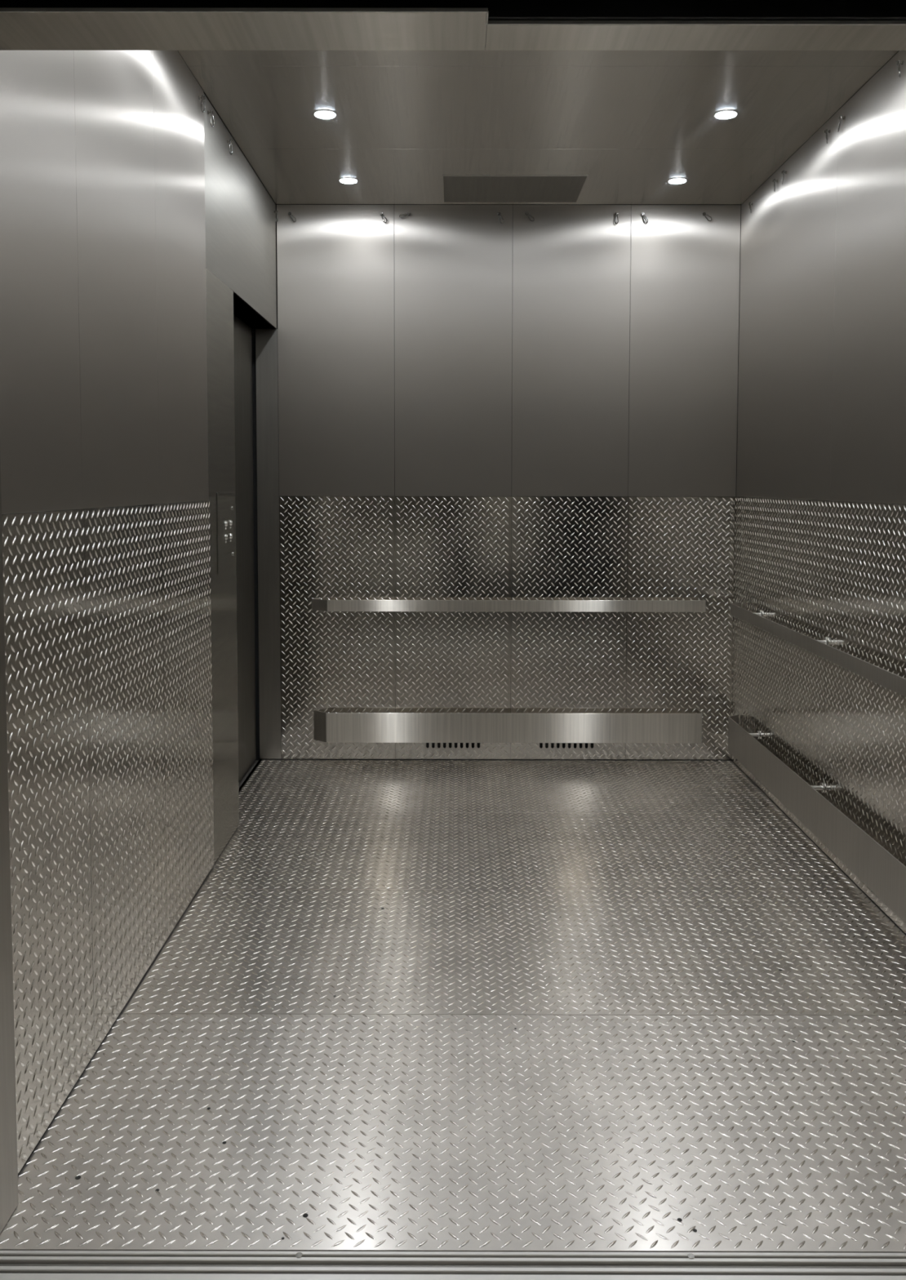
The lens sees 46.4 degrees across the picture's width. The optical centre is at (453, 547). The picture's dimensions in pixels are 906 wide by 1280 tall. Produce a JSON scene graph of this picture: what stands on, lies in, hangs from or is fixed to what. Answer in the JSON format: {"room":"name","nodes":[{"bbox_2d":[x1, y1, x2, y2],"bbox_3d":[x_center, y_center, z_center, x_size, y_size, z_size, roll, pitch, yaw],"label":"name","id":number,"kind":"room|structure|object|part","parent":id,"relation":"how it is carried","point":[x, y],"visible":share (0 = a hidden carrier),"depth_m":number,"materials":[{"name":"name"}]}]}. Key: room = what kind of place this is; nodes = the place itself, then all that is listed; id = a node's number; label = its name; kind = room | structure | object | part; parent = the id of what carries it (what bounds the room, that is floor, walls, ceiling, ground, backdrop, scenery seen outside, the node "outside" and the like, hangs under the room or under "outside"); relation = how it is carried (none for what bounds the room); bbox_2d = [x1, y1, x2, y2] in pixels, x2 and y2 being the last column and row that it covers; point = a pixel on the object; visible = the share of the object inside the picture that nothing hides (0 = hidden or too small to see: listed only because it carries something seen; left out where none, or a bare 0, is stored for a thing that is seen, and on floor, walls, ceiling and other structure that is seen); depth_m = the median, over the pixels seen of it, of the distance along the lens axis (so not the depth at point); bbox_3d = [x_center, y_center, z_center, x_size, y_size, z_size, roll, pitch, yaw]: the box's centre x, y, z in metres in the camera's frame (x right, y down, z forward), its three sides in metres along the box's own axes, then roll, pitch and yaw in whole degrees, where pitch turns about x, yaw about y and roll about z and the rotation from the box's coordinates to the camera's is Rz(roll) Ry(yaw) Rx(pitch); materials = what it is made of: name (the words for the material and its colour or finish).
{"room":"freight elevator interior","nodes":[
{"label":"freight elevator interior","id":0,"kind":"room"},
{"bbox_2d":[0,49,280,1173],"bbox_3d":[-1.056,-0.220,3.827,0.290,3.020,3.702,0,3,0],"label":"wall","id":1,"kind":"structure","parent":0,"point":[133,238],"depth_m":2.89,"materials":[{"name":"metal"}]},
{"bbox_3d":[-0.928,-0.834,2.317,0.005,1.509,0.559,0,3,0],"label":"wall panel","id":2,"kind":"part","parent":1,"relation":"part of","materials":[{"name":"metal"}]},
{"bbox_3d":[-0.928,0.620,2.405,0.008,1.402,0.559,0,3,0],"label":"tread plate","id":3,"kind":"part","parent":1,"relation":"part of","materials":[{"name":"silver metal"}]},
{"bbox_3d":[-0.926,-0.871,2.941,0.005,1.509,0.689,0,3,0],"label":"wall panel","id":4,"kind":"part","parent":1,"relation":"part of","materials":[{"name":"metal"}]},
{"bbox_3d":[-0.927,0.582,3.029,0.008,1.402,0.689,0,3,0],"label":"tread plate","id":5,"kind":"part","parent":1,"relation":"part of","materials":[{"name":"silver metal"}]},
{"bbox_3d":[-0.925,-0.912,3.618,0.005,1.509,0.664,0,3,0],"label":"wall panel","id":6,"kind":"part","parent":1,"relation":"part of","materials":[{"name":"metal"}]},
{"bbox_3d":[-0.925,0.542,3.705,0.008,1.402,0.664,0,3,0],"label":"tread plate","id":7,"kind":"part","parent":1,"relation":"part of","materials":[{"name":"silver metal"}]},
{"bbox_2d":[198,94,204,112],"bbox_3d":[-0.910,-1.610,3.835,0.021,0.061,0.023,0,3,0],"label":"hook","id":8,"kind":"object","parent":1,"relation":"attached to","point":[202,97],"visible":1,"depth_m":3.83,"materials":[{"name":"silver metal"}]},
{"bbox_2d":[207,109,214,127],"bbox_3d":[-0.913,-1.621,3.991,0.021,0.058,0.033,0,3,0],"label":"hook","id":9,"kind":"object","parent":1,"relation":"attached to","point":[211,112],"visible":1,"depth_m":3.98,"materials":[{"name":"silver metal"}]},
{"bbox_3d":[-0.927,0.074,4.254,0.010,2.274,0.483,0,3,0],"label":"column panel","id":10,"kind":"part","parent":1,"relation":"part of","materials":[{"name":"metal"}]},
{"bbox_2d":[217,492,235,574],"bbox_3d":[-0.913,-0.065,4.287,0.015,0.320,0.310,0,3,0],"label":"control panel","id":11,"kind":"object","parent":1,"relation":"attached to","point":[225,500],"visible":1,"depth_m":4.27,"materials":[{"name":"metal"}]},
{"bbox_2d":[226,139,232,155],"bbox_3d":[-0.912,-1.639,4.327,0.021,0.061,0.025,0,3,0],"label":"hook","id":12,"kind":"object","parent":1,"relation":"attached to","point":[230,141],"visible":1,"depth_m":4.32,"materials":[{"name":"silver metal"}]},
{"bbox_3d":[-0.926,-1.415,4.715,0.008,0.638,1.582,0,3,0],"label":"transom panel","id":13,"kind":"part","parent":1,"relation":"part of","materials":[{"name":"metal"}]},
{"bbox_2d":[233,315,256,782],"bbox_3d":[-1.066,-0.001,4.977,0.028,2.336,1.208,0,3,0],"label":"door","id":14,"kind":"structure","parent":1,"relation":"in","point":[242,342],"depth_m":5.35,"materials":[{"name":"metal"}]},
{"bbox_2d":[273,209,278,222],"bbox_3d":[-0.910,-1.706,5.438,0.021,0.061,0.023,0,3,0],"label":"hook","id":15,"kind":"object","parent":1,"relation":"attached to","point":[274,211],"visible":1,"depth_m":5.43,"materials":[{"name":"silver metal"}]},
{"bbox_2d":[0,759,905,1253],"bbox_3d":[0.206,1.265,3.873,2.660,0.052,3.681,0,3,0],"label":"floor","id":16,"kind":"structure","parent":0,"point":[506,1006],"depth_m":2.79,"materials":[{"name":"silver metal"}]},
{"bbox_3d":[0.278,1.328,2.488,2.410,0.006,0.905,0,3,0],"label":"plate","id":17,"kind":"part","parent":16,"relation":"part of","materials":[{"name":"silver metal"}]},
{"bbox_3d":[0.234,1.164,5.206,2.510,0.006,0.905,0,3,0],"label":"plate","id":18,"kind":"part","parent":16,"relation":"part of","materials":[{"name":"silver metal"}]},
{"bbox_3d":[0.280,1.273,3.394,2.410,0.006,0.905,0,3,0],"label":"plate","id":19,"kind":"part","parent":16,"relation":"part of","materials":[{"name":"silver metal"}]},
{"bbox_3d":[0.232,1.219,4.300,2.510,0.006,0.905,0,3,0],"label":"plate","id":20,"kind":"part","parent":16,"relation":"part of","materials":[{"name":"silver metal"}]},
{"bbox_2d":[0,0,905,1233],"bbox_3d":[0.279,-0.158,1.982,3.210,3.018,0.175,0,3,0],"label":"wall","id":21,"kind":"structure","parent":0,"point":[24,24],"depth_m":1.93,"materials":[{"name":"metal"}]},
{"bbox_2d":[0,1250,905,1279],"bbox_3d":[0.277,1.371,1.975,3.210,0.031,0.120,0,3,0],"label":"door sill","id":22,"kind":"structure","parent":21,"relation":"attached to","point":[14,1264],"depth_m":2.01,"materials":[{"name":"silver metal"}]},
{"bbox_2d":[251,203,741,760],"bbox_3d":[0.237,-0.325,5.594,2.710,3.020,0.055,0,3,0],"label":"wall","id":23,"kind":"structure","parent":0,"point":[473,405],"depth_m":5.57,"materials":[{"name":"metal"}]},
{"bbox_2d":[288,212,296,222],"bbox_3d":[-0.834,-1.713,5.481,0.044,0.052,0.021,0,3,0],"label":"hook","id":24,"kind":"object","parent":23,"relation":"attached to","point":[289,213],"visible":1,"depth_m":5.47,"materials":[{"name":"silver metal"}]},
{"bbox_3d":[-0.612,-1.027,5.534,0.610,1.509,0.003,0,3,0],"label":"wall panel","id":25,"kind":"part","parent":23,"relation":"part of","materials":[{"name":"metal"}]},
{"bbox_3d":[-0.614,0.428,5.619,0.610,1.404,0.005,0,3,0],"label":"tread plate","id":26,"kind":"part","parent":23,"relation":"part of","materials":[{"name":"silver metal"}]},
{"bbox_2d":[379,212,386,222],"bbox_3d":[-0.361,-1.711,5.480,0.039,0.056,0.021,0,3,0],"label":"hook","id":27,"kind":"object","parent":23,"relation":"attached to","point":[380,213],"visible":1,"depth_m":5.47,"materials":[{"name":"silver metal"}]},
{"bbox_2d":[399,212,410,217],"bbox_3d":[-0.249,-1.723,5.479,0.059,0.030,0.021,0,3,0],"label":"hook","id":28,"kind":"object","parent":23,"relation":"attached to","point":[408,213],"visible":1,"depth_m":5.47,"materials":[{"name":"silver metal"}]},
{"bbox_3d":[0.002,-1.026,5.532,0.615,1.509,0.003,0,3,0],"label":"wall panel","id":29,"kind":"part","parent":23,"relation":"part of","materials":[{"name":"metal"}]},
{"bbox_3d":[0.000,0.429,5.618,0.615,1.404,0.005,0,3,0],"label":"tread plate","id":30,"kind":"part","parent":23,"relation":"part of","materials":[{"name":"silver metal"}]},
{"bbox_2d":[497,212,503,223],"bbox_3d":[0.246,-1.709,5.479,0.033,0.058,0.021,0,3,0],"label":"hook","id":31,"kind":"object","parent":23,"relation":"attached to","point":[499,214],"visible":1,"depth_m":5.47,"materials":[{"name":"silver metal"}]},
{"bbox_2d":[313,710,702,742],"bbox_3d":[0.287,0.948,5.610,2.060,0.158,0.070,0,3,0],"label":"rail","id":32,"kind":"object","parent":23,"relation":"attached to","point":[328,727],"visible":1,"depth_m":5.58,"materials":[{"name":"metal"}]},
{"bbox_2d":[311,598,706,612],"bbox_3d":[0.290,0.302,5.571,2.074,0.060,0.070,0,3,0],"label":"handrail","id":33,"kind":"object","parent":23,"relation":"attached to","point":[626,606],"visible":1,"depth_m":5.54,"materials":[{"name":"metal"}]},
{"bbox_2d":[524,212,534,221],"bbox_3d":[0.397,-1.714,5.478,0.049,0.048,0.021,0,3,0],"label":"hook","id":34,"kind":"object","parent":23,"relation":"attached to","point":[526,214],"visible":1,"depth_m":5.47,"materials":[{"name":"silver metal"}]},
{"bbox_3d":[0.615,0.429,5.617,0.613,1.404,0.005,0,3,0],"label":"tread plate","id":35,"kind":"part","parent":23,"relation":"part of","materials":[{"name":"silver metal"}]},
{"bbox_3d":[0.617,-1.025,5.531,0.613,1.509,0.003,0,3,0],"label":"wall panel","id":36,"kind":"part","parent":23,"relation":"part of","materials":[{"name":"metal"}]},
{"bbox_2d":[614,212,618,224],"bbox_3d":[0.847,-1.707,5.477,0.023,0.061,0.021,0,3,0],"label":"hook","id":37,"kind":"object","parent":23,"relation":"attached to","point":[616,214],"visible":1,"depth_m":5.47,"materials":[{"name":"silver metal"}]},
{"bbox_2d":[641,212,648,223],"bbox_3d":[0.992,-1.709,5.477,0.037,0.056,0.021,0,3,0],"label":"hook","id":38,"kind":"object","parent":23,"relation":"attached to","point":[642,213],"visible":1,"depth_m":5.47,"materials":[{"name":"silver metal"}]},
{"bbox_3d":[1.206,0.430,5.615,0.568,1.404,0.005,0,3,0],"label":"tread plate","id":39,"kind":"part","parent":23,"relation":"part of","materials":[{"name":"silver metal"}]},
{"bbox_3d":[1.208,-1.024,5.530,0.568,1.509,0.003,0,3,0],"label":"wall panel","id":40,"kind":"part","parent":23,"relation":"part of","materials":[{"name":"metal"}]},
{"bbox_2d":[702,212,712,221],"bbox_3d":[1.316,-1.713,5.476,0.050,0.046,0.021,0,3,0],"label":"hook","id":41,"kind":"object","parent":23,"relation":"attached to","point":[704,213],"visible":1,"depth_m":5.47,"materials":[{"name":"silver metal"}]},
{"bbox_2d":[177,48,898,204],"bbox_3d":[0.285,-1.700,3.735,2.610,0.050,3.600,0,3,0],"label":"ceiling","id":42,"kind":"structure","parent":0,"point":[633,122],"depth_m":4.18,"materials":[{"name":"metal"}]},
{"bbox_2d":[312,109,337,119],"bbox_3d":[-0.501,-1.696,4.143,0.094,0.009,0.094,0,3,0],"label":"recessed light","id":43,"kind":"object","parent":42,"relation":"in","point":[321,113],"visible":1,"depth_m":4.13,"materials":[{"name":"white glass"}]},
{"bbox_2d":[338,177,358,183],"bbox_3d":[-0.499,-1.750,5.046,0.094,0.009,0.094,0,3,0],"label":"recessed light","id":44,"kind":"object","parent":42,"relation":"in","point":[344,180],"visible":1,"depth_m":5.03,"materials":[{"name":"white glass"}]},
{"bbox_2d":[442,174,588,202],"bbox_3d":[0.293,-1.761,5.194,0.686,0.004,0.468,0,3,0],"label":"ceiling hatch","id":45,"kind":"object","parent":42,"relation":"attached to","point":[456,188],"visible":1,"depth_m":5.16,"materials":[{"name":"metal"}]},
{"bbox_3d":[0.288,-1.756,5.030,2.414,0.005,0.906,0,3,0],"label":"panel","id":46,"kind":"part","parent":42,"relation":"part of","materials":[{"name":"metal"}]},
{"bbox_3d":[0.286,-1.701,4.124,2.414,0.005,0.906,0,3,0],"label":"panel","id":47,"kind":"part","parent":42,"relation":"part of","materials":[{"name":"metal"}]},
{"bbox_3d":[0.284,-1.647,3.218,2.414,0.005,0.906,0,3,0],"label":"panel","id":48,"kind":"part","parent":42,"relation":"part of","materials":[{"name":"metal"}]},
{"bbox_2d":[667,177,687,183],"bbox_3d":[1.071,-1.748,5.043,0.094,0.009,0.094,0,3,0],"label":"recessed light","id":49,"kind":"object","parent":42,"relation":"in","point":[678,180],"visible":1,"depth_m":5.03,"materials":[{"name":"white glass"}]},
{"bbox_2d":[713,109,738,119],"bbox_3d":[1.069,-1.694,4.140,0.094,0.009,0.094,0,3,0],"label":"recessed light","id":50,"kind":"object","parent":42,"relation":"in","point":[729,113],"visible":1,"depth_m":4.13,"materials":[{"name":"white glass"}]},
{"bbox_2d":[731,50,905,933],"bbox_3d":[1.511,-0.215,3.797,0.055,3.020,3.650,0,3,0],"label":"wall","id":51,"kind":"structure","parent":0,"point":[820,544],"depth_m":4.18,"materials":[{"name":"metal"}]},
{"bbox_2d":[748,202,753,213],"bbox_3d":[1.484,-1.693,5.263,0.021,0.058,0.035,0,3,0],"label":"hook","id":52,"kind":"object","parent":51,"relation":"attached to","point":[749,203],"visible":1,"depth_m":5.26,"materials":[{"name":"silver metal"}]},
{"bbox_2d":[773,178,777,191],"bbox_3d":[1.483,-1.667,4.863,0.021,0.061,0.025,0,3,0],"label":"hook","id":53,"kind":"object","parent":51,"relation":"attached to","point":[774,180],"visible":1,"depth_m":4.86,"materials":[{"name":"silver metal"}]},
{"bbox_3d":[1.490,0.473,4.916,0.005,1.404,1.390,0,3,0],"label":"tread plate","id":54,"kind":"part","parent":51,"relation":"part of","materials":[{"name":"silver metal"}]},
{"bbox_2d":[782,169,786,184],"bbox_3d":[1.482,-1.660,4.739,0.021,0.059,0.032,0,3,0],"label":"hook","id":55,"kind":"object","parent":51,"relation":"attached to","point":[783,171],"visible":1,"depth_m":4.73,"materials":[{"name":"silver metal"}]},
{"bbox_3d":[1.494,-0.982,4.830,0.003,1.509,1.394,0,3,0],"label":"wall panel","id":56,"kind":"part","parent":51,"relation":"part of","materials":[{"name":"metal"}]},
{"bbox_2d":[728,714,905,923],"bbox_3d":[1.449,1.051,3.863,0.070,0.176,3.273,0,3,0],"label":"rail","id":57,"kind":"object","parent":51,"relation":"attached to","point":[884,874],"visible":1,"depth_m":4.01,"materials":[{"name":"metal"}]},
{"bbox_2d":[730,602,905,697],"bbox_3d":[1.450,0.406,3.825,0.070,0.056,3.273,0,3,0],"label":"handrail","id":58,"kind":"object","parent":51,"relation":"attached to","point":[896,683],"visible":1,"depth_m":4.02,"materials":[{"name":"metal"}]},
{"bbox_2d":[824,128,831,143],"bbox_3d":[1.481,-1.626,4.180,0.021,0.060,0.028,0,3,0],"label":"hook","id":59,"kind":"object","parent":51,"relation":"attached to","point":[826,131],"visible":1,"depth_m":4.18,"materials":[{"name":"silver metal"}]},
{"bbox_2d":[837,115,845,132],"bbox_3d":[1.481,-1.620,4.039,0.021,0.054,0.040,0,3,0],"label":"hook","id":60,"kind":"object","parent":51,"relation":"attached to","point":[841,117],"visible":1,"depth_m":4.03,"materials":[{"name":"silver metal"}]},
{"bbox_3d":[1.487,0.556,3.526,0.005,1.404,1.394,0,3,0],"label":"tread plate","id":61,"kind":"part","parent":51,"relation":"part of","materials":[{"name":"silver metal"}]},
{"bbox_3d":[1.491,-0.898,3.438,0.003,1.509,1.394,0,3,0],"label":"wall panel","id":62,"kind":"part","parent":51,"relation":"part of","materials":[{"name":"metal"}]},
{"bbox_2d":[896,59,904,77],"bbox_3d":[1.480,-1.585,3.498,0.021,0.060,0.028,0,3,0],"label":"hook","id":63,"kind":"object","parent":51,"relation":"attached to","point":[899,62],"visible":1,"depth_m":3.49,"materials":[{"name":"silver metal"}]}
]}

